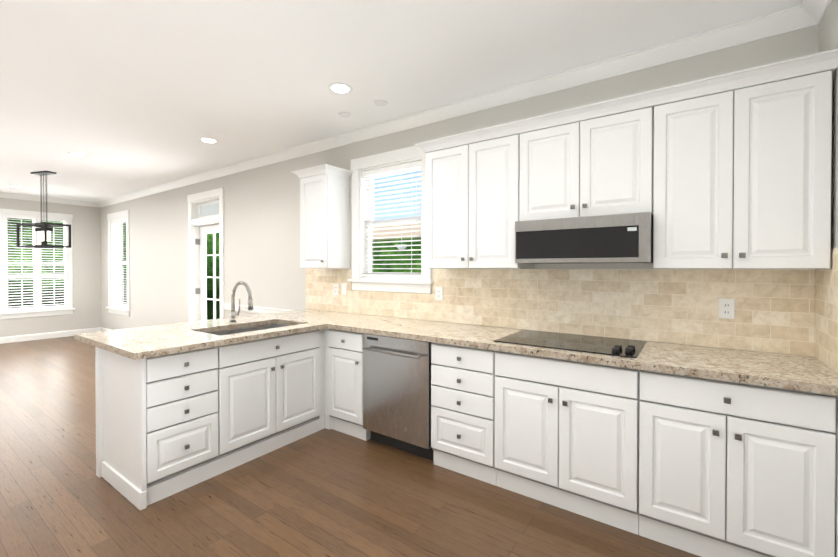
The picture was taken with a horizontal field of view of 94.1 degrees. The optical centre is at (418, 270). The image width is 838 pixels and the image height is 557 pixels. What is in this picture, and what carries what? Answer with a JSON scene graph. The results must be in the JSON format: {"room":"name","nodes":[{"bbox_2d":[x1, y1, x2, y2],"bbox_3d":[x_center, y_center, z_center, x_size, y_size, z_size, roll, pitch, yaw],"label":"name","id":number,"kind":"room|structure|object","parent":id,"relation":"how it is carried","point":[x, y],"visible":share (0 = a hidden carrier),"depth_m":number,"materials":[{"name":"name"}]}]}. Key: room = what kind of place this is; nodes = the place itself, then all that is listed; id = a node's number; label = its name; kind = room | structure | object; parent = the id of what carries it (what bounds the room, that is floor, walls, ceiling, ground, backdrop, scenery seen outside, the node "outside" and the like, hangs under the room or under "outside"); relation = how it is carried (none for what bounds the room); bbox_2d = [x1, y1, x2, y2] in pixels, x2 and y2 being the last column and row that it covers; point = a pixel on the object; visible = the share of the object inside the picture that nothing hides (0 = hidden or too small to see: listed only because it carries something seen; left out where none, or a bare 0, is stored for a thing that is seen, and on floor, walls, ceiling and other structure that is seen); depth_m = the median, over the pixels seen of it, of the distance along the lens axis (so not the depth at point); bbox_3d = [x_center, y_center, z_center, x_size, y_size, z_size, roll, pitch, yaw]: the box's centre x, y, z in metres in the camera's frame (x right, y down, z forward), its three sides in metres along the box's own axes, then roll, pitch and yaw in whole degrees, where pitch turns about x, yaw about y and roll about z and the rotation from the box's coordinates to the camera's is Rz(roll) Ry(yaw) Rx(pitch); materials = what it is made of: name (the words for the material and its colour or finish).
{"room":"kitchen","nodes":[
{"label":"kitchen","id":0,"kind":"room"},
{"bbox_2d":[0,197,100,336],"bbox_3d":[-8.465,-0.037,5.952,0.160,2.740,5.760,0,1,35],"label":"wall","id":1,"kind":"structure","parent":0,"point":[86,242],"depth_m":7.96,"materials":[{"name":"paint"}]},
{"bbox_2d":[0,213,3,312],"bbox_3d":[-7.752,-0.141,6.965,0.160,1.810,0.430,0,1,35],"label":"liner","id":2,"kind":"object","parent":1,"relation":"attached to","point":[0,213],"depth_m":7.09,"materials":[{"name":"white wood"}]},
{"bbox_2d":[0,220,65,308],"bbox_3d":[-7.519,-0.144,7.352,0.075,1.788,1.308,0,1,35],"label":"window","id":3,"kind":"structure","parent":2,"relation":"attached to","point":[41,262],"depth_m":7.50,"materials":[{"name":"white wood"}]},
{"bbox_2d":[0,214,67,311],"bbox_3d":[-7.438,-0.143,7.295,0.043,1.786,1.305,0,1,35],"label":"shutter","id":4,"kind":"object","parent":3,"relation":"attached to","point":[34,275],"visible":0.88,"depth_m":7.42,"materials":[{"name":"white wood"}]},
{"bbox_2d":[5,213,37,312],"bbox_3d":[-7.492,-0.144,7.333,0.160,1.810,0.430,0,1,35],"label":"liner","id":5,"kind":"object","parent":1,"relation":"attached to","point":[37,262],"depth_m":7.37,"materials":[{"name":"white wood"}]},
{"bbox_2d":[0,208,74,318],"bbox_3d":[-7.405,-0.125,7.272,0.055,2.007,1.510,0,1,35],"label":"window frame","id":6,"kind":"structure","parent":1,"relation":"attached to","point":[24,314],"depth_m":7.46,"materials":[{"name":"white wood"}]},
{"bbox_2d":[0,192,95,206],"bbox_3d":[-8.324,-1.362,5.927,0.086,0.087,5.400,0,1,35],"label":"crown molding","id":7,"kind":"structure","parent":1,"relation":"attached to","point":[2,194],"depth_m":7.53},
{"bbox_2d":[0,327,99,343],"bbox_3d":[-8.347,1.274,5.978,0.016,0.118,5.600,0,1,35],"label":"baseboard","id":8,"kind":"structure","parent":1,"relation":"attached to","point":[21,338],"depth_m":7.54,"materials":[{"name":"white wood"}]},
{"bbox_2d":[39,216,68,309],"bbox_3d":[-7.233,-0.147,7.701,0.160,1.810,0.430,0,1,35],"label":"liner","id":9,"kind":"object","parent":1,"relation":"attached to","point":[39,216],"depth_m":7.77,"materials":[{"name":"white wood"}]},
{"bbox_2d":[0,336,699,556],"bbox_3d":[-3.938,1.389,2.876,11.120,0.060,5.920,0,1,35],"label":"floor","id":10,"kind":"structure","parent":0,"point":[324,492],"depth_m":2.27,"materials":[{"name":"brown wood"}]},
{"bbox_2d":[95,346,222,509],"bbox_3d":[-1.737,0.924,2.589,0.674,0.876,0.472,0,1,35],"label":"base cabinet","id":11,"kind":"object","parent":10,"relation":"on","point":[169,425],"depth_m":2.40,"materials":[{"name":"white wood"}]},
{"bbox_2d":[223,329,324,471],"bbox_3d":[-1.314,0.919,3.143,0.621,0.876,0.921,0,1,35],"label":"base cabinet","id":12,"kind":"object","parent":10,"relation":"on","point":[274,387],"depth_m":2.91,"materials":[{"name":"white wood"}]},
{"bbox_2d":[74,313,325,359],"bbox_3d":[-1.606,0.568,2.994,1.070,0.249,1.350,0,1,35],"label":"countertop","id":13,"kind":"structure","parent":12,"relation":"on","point":[136,343],"depth_m":2.75,"materials":[{"name":"stone"}]},
{"bbox_2d":[229,281,253,322],"bbox_3d":[-1.459,0.263,3.241,0.314,0.357,0.100,0,1,35],"label":"faucet","id":14,"kind":"object","parent":13,"relation":"on","point":[233,314],"visible":1,"depth_m":3.27,"materials":[{"name":"metal"}]},
{"bbox_2d":[207,323,290,335],"bbox_3d":[-1.329,0.587,3.118,0.480,0.210,0.790,0,1,35],"label":"sink","id":15,"kind":"object","parent":13,"relation":"in","point":[255,326],"depth_m":3.27,"materials":[{"name":"metal"}]},
{"bbox_2d":[325,328,370,440],"bbox_3d":[-0.455,0.917,3.460,0.460,0.876,0.622,0,1,35],"label":"base cabinet","id":16,"kind":"object","parent":10,"relation":"on","point":[343,349],"depth_m":3.20,"materials":[{"name":"white wood"}]},
{"bbox_2d":[362,333,433,460],"bbox_3d":[-0.026,0.920,3.113,0.624,0.874,0.681,0,1,35],"label":"dishwasher","id":17,"kind":"object","parent":10,"relation":"on","point":[397,384],"visible":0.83,"depth_m":2.86,"materials":[{"name":"metal"}]},
{"bbox_2d":[431,342,492,484],"bbox_3d":[0.451,0.922,2.822,0.473,0.876,0.622,0,1,35],"label":"base cabinet","id":18,"kind":"object","parent":10,"relation":"on","point":[461,376],"depth_m":2.56,"materials":[{"name":"white wood"}]},
{"bbox_2d":[493,350,640,535],"bbox_3d":[0.967,0.925,2.459,0.791,0.876,0.622,0,1,35],"label":"base cabinet","id":19,"kind":"object","parent":10,"relation":"on","point":[567,433],"depth_m":2.17,"materials":[{"name":"white wood"}]},
{"bbox_2d":[641,370,837,556],"bbox_3d":[1.599,0.929,2.014,0.754,0.876,0.622,0,1,35],"label":"base cabinet","id":20,"kind":"object","parent":10,"relation":"on","point":[702,467],"depth_m":1.75,"materials":[{"name":"white wood"}]},
{"bbox_2d":[274,309,837,395],"bbox_3d":[0.217,0.465,2.951,4.099,0.041,0.678,0,1,35],"label":"countertop","id":21,"kind":"structure","parent":20,"relation":"on","point":[798,372],"depth_m":2.10,"materials":[{"name":"stone"}]},
{"bbox_2d":[494,329,646,357],"bbox_3d":[0.953,0.433,2.462,0.795,0.030,0.543,0,1,35],"label":"cooktop","id":22,"kind":"object","parent":21,"relation":"in","point":[630,348],"visible":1,"depth_m":2.40,"materials":[{"name":"black glass"}]},
{"bbox_2d":[0,0,801,201],"bbox_3d":[-3.938,-1.421,2.852,11.120,0.080,5.920,0,1,35],"label":"ceiling","id":23,"kind":"structure","parent":0,"point":[127,96],"depth_m":2.62,"materials":[{"name":"paint"}]},
{"bbox_2d":[16,171,70,247],"bbox_3d":[-5.356,-0.868,5.567,0.602,1.069,0.312,0,1,17],"label":"chandelier","id":24,"kind":"object","parent":23,"relation":"hanging from","point":[44,230],"visible":1,"depth_m":5.54,"materials":[{"name":"black metal"}]},
{"bbox_2d":[68,152,86,156],"bbox_3d":[-4.097,-1.392,4.677,0.179,0.007,0.179,0,0,-1],"label":"recessed light","id":25,"kind":"object","parent":23,"relation":"in","point":[70,153],"depth_m":4.65,"materials":[{"name":"white plastic"}]},
{"bbox_2d":[199,137,217,142],"bbox_3d":[-2.241,-1.388,4.152,0.179,0.007,0.179,0,0,-1],"label":"recessed light","id":26,"kind":"object","parent":23,"relation":"in","point":[208,140],"depth_m":4.14,"materials":[{"name":"white plastic"}]},
{"bbox_2d":[328,82,351,93],"bbox_3d":[-0.595,-1.377,2.945,0.179,0.007,0.179,0,0,11],"label":"recessed light","id":27,"kind":"object","parent":23,"relation":"in","point":[339,88],"depth_m":2.93,"materials":[{"name":"white plastic"}]},
{"bbox_2d":[338,112,350,117],"bbox_3d":[-0.656,-1.380,3.448,0.109,0.011,0.109,0,1,26],"label":"recessed light","id":28,"kind":"object","parent":23,"relation":"in","point":[342,114],"depth_m":3.43,"materials":[{"name":"white plastic"}]},
{"bbox_2d":[374,100,386,105],"bbox_3d":[-0.315,-1.378,3.205,0.109,0.011,0.109,0,1,26],"label":"recessed light","id":29,"kind":"object","parent":23,"relation":"in","point":[378,102],"depth_m":3.19,"materials":[{"name":"white plastic"}]},
{"bbox_2d":[100,25,818,356],"bbox_3d":[-2.280,-0.031,5.219,11.120,2.740,0.160,0,1,35],"label":"wall","id":30,"kind":"structure","parent":0,"point":[262,232],"depth_m":4.77,"materials":[{"name":"paint"}]},
{"bbox_2d":[110,216,126,308],"bbox_3d":[-5.858,-0.152,7.736,0.890,1.780,0.160,0,1,35],"label":"liner","id":31,"kind":"object","parent":30,"relation":"attached to","point":[116,233],"depth_m":7.98,"materials":[{"name":"white wood"}]},
{"bbox_2d":[116,222,123,302],"bbox_3d":[-5.839,-0.152,7.762,0.850,1.740,0.075,0,1,35],"label":"window","id":32,"kind":"structure","parent":31,"relation":"attached to","point":[117,290],"depth_m":7.97,"materials":[{"name":"white wood"}]},
{"bbox_2d":[111,218,126,307],"bbox_3d":[-5.896,-0.152,7.682,0.850,1.740,0.043,0,1,35],"label":"shutter","id":33,"kind":"object","parent":32,"relation":"attached to","point":[119,262],"visible":0.77,"depth_m":7.68,"materials":[{"name":"white wood"}]},
{"bbox_2d":[192,197,218,320],"bbox_3d":[-3.073,0.144,5.778,0.820,2.380,0.160,0,1,35],"label":"liner","id":34,"kind":"object","parent":30,"relation":"attached to","point":[196,268],"depth_m":5.96,"materials":[{"name":"white wood"}]},
{"bbox_2d":[195,224,219,319],"bbox_3d":[-3.072,0.319,5.784,0.780,2.007,0.117,0,1,35],"label":"french door","id":35,"kind":"structure","parent":34,"relation":"attached to","point":[201,242],"depth_m":5.96,"materials":[{"name":"white wood"}]},
{"bbox_2d":[198,200,218,217],"bbox_3d":[-3.062,-0.906,5.786,0.780,0.240,0.040,0,1,35],"label":"transom","id":36,"kind":"object","parent":34,"relation":"attached to","point":[208,209],"visible":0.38,"depth_m":5.84,"materials":[{"name":"glass"}]},
{"bbox_2d":[223,303,292,313],"bbox_3d":[-1.998,0.500,4.910,1.738,0.084,0.028,0,1,35],"label":"trim","id":37,"kind":"structure","parent":30,"relation":"attached to","point":[258,310],"depth_m":4.96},
{"bbox_2d":[291,164,352,267],"bbox_3d":[-0.978,-0.516,3.963,0.510,0.981,0.382,0,1,35],"label":"upper cabinet","id":38,"kind":"object","parent":30,"relation":"attached to","point":[324,215],"visible":0.98,"depth_m":3.86,"materials":[{"name":"white wood"}]},
{"bbox_2d":[359,157,421,279],"bbox_3d":[-0.236,-0.469,3.776,0.780,1.100,0.160,0,1,35],"label":"liner","id":39,"kind":"object","parent":30,"relation":"attached to","point":[361,228],"depth_m":3.93,"materials":[{"name":"white wood"}]},
{"bbox_2d":[365,167,420,277],"bbox_3d":[-0.223,-0.469,3.794,0.740,1.060,0.075,0,1,35],"label":"kitchen window","id":40,"kind":"structure","parent":39,"relation":"attached to","point":[369,236],"depth_m":3.96,"materials":[{"name":"white wood"}]},
{"bbox_2d":[362,160,420,276],"bbox_3d":[-0.266,-0.469,3.733,0.732,1.054,0.061,0,1,35],"label":"window blind","id":41,"kind":"object","parent":40,"relation":"attached to","point":[394,168],"visible":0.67,"depth_m":3.71,"materials":[{"name":"white plastic"}]},
{"bbox_2d":[96,6,820,207],"bbox_3d":[-2.351,-1.355,5.107,10.800,0.087,0.086,0,1,35],"label":"crown molding","id":42,"kind":"structure","parent":30,"relation":"attached to","point":[783,21],"depth_m":2.81,"materials":[{"name":"white wood"}]},
{"bbox_2d":[422,120,533,268],"bbox_3d":[0.453,-0.507,2.992,0.765,0.980,0.322,0,1,35],"label":"upper cabinet","id":43,"kind":"object","parent":30,"relation":"attached to","point":[470,224],"depth_m":2.84,"materials":[{"name":"white wood"}]},
{"bbox_2d":[306,248,837,373],"bbox_3d":[0.215,0.166,2.959,4.114,0.555,0.664,0,1,35],"label":"backsplash","id":44,"kind":"structure","parent":30,"relation":"attached to","point":[789,311],"depth_m":2.52,"materials":[{"name":"tile"}]},
{"bbox_2d":[334,284,337,294],"bbox_3d":[-0.878,0.199,4.120,0.072,0.116,0.008,0,1,35],"label":"electrical outlet","id":45,"kind":"object","parent":44,"relation":"attached to","point":[335,289],"visible":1,"depth_m":4.12,"materials":[{"name":"plastic"}]},
{"bbox_2d":[341,283,346,294],"bbox_3d":[-0.780,0.189,4.051,0.072,0.116,0.007,0,1,35],"label":"outlet","id":46,"kind":"object","parent":44,"relation":"attached to","point":[343,288],"visible":1,"depth_m":4.04,"materials":[{"name":"plastic"}]},
{"bbox_2d":[435,287,442,300],"bbox_3d":[0.173,0.200,3.379,0.072,0.116,0.008,0,1,35],"label":"electrical outlet","id":47,"kind":"object","parent":44,"relation":"attached to","point":[439,293],"visible":1,"depth_m":3.38,"materials":[{"name":"plastic"}]},
{"bbox_2d":[719,298,734,318],"bbox_3d":[1.777,0.219,2.251,0.072,0.116,0.008,0,1,35],"label":"electrical outlet","id":48,"kind":"object","parent":44,"relation":"attached to","point":[726,308],"visible":1,"depth_m":2.25,"materials":[{"name":"plastic"}]},
{"bbox_2d":[514,92,649,223],"bbox_3d":[1.086,-0.661,2.545,0.777,0.666,0.322,0,1,35],"label":"upper cabinet","id":49,"kind":"object","parent":30,"relation":"attached to","point":[591,159],"depth_m":2.39,"materials":[{"name":"white wood"}]},
{"bbox_2d":[515,212,652,263],"bbox_3d":[1.062,-0.188,2.515,0.772,0.276,0.406,0,1,35],"label":"microwave","id":50,"kind":"object","parent":49,"relation":"attached to","point":[621,238],"visible":0.94,"depth_m":2.31,"materials":[{"name":"metal"}]},
{"bbox_2d":[650,48,837,268],"bbox_3d":[1.695,-0.500,2.118,0.706,0.980,0.322,0,1,35],"label":"upper cabinet","id":51,"kind":"object","parent":30,"relation":"attached to","point":[731,170],"depth_m":1.96,"materials":[{"name":"white wood"}]},
{"bbox_2d":[819,0,837,248],"bbox_3d":[0.497,0.017,-0.356,0.160,2.740,5.760,0,1,35],"label":"wall","id":52,"kind":"structure","parent":0,"point":[828,32],"depth_m":1.81,"materials":[{"name":"paint"}]},
{"bbox_2d":[796,0,831,27],"bbox_3d":[0.437,-1.310,-0.239,0.086,0.087,5.400,0,1,35],"label":"crown molding","id":53,"kind":"structure","parent":52,"relation":"attached to","point":[807,13],"depth_m":1.99,"materials":[{"name":"white wood"}]},
{"label":"outside","id":54,"kind":"structure","parent":0,"visible":0},
{"bbox_2d":[7,218,219,319],"bbox_3d":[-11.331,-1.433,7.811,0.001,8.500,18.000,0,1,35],"label":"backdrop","id":55,"kind":"structure","parent":54,"point":[209,244],"depth_m":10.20,"materials":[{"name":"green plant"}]},
{"bbox_2d":[372,171,420,272],"bbox_3d":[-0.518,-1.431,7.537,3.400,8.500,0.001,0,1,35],"label":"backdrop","id":56,"kind":"structure","parent":54,"point":[396,243],"depth_m":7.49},
{"bbox_2d":[397,174,406,249],"bbox_3d":[-0.214,-0.757,4.761,0.180,1.000,0.180,0,1,35],"label":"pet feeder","id":57,"kind":"object","parent":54,"point":[402,248],"visible":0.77,"depth_m":4.75,"materials":[{"name":"white plastic"}]}
]}

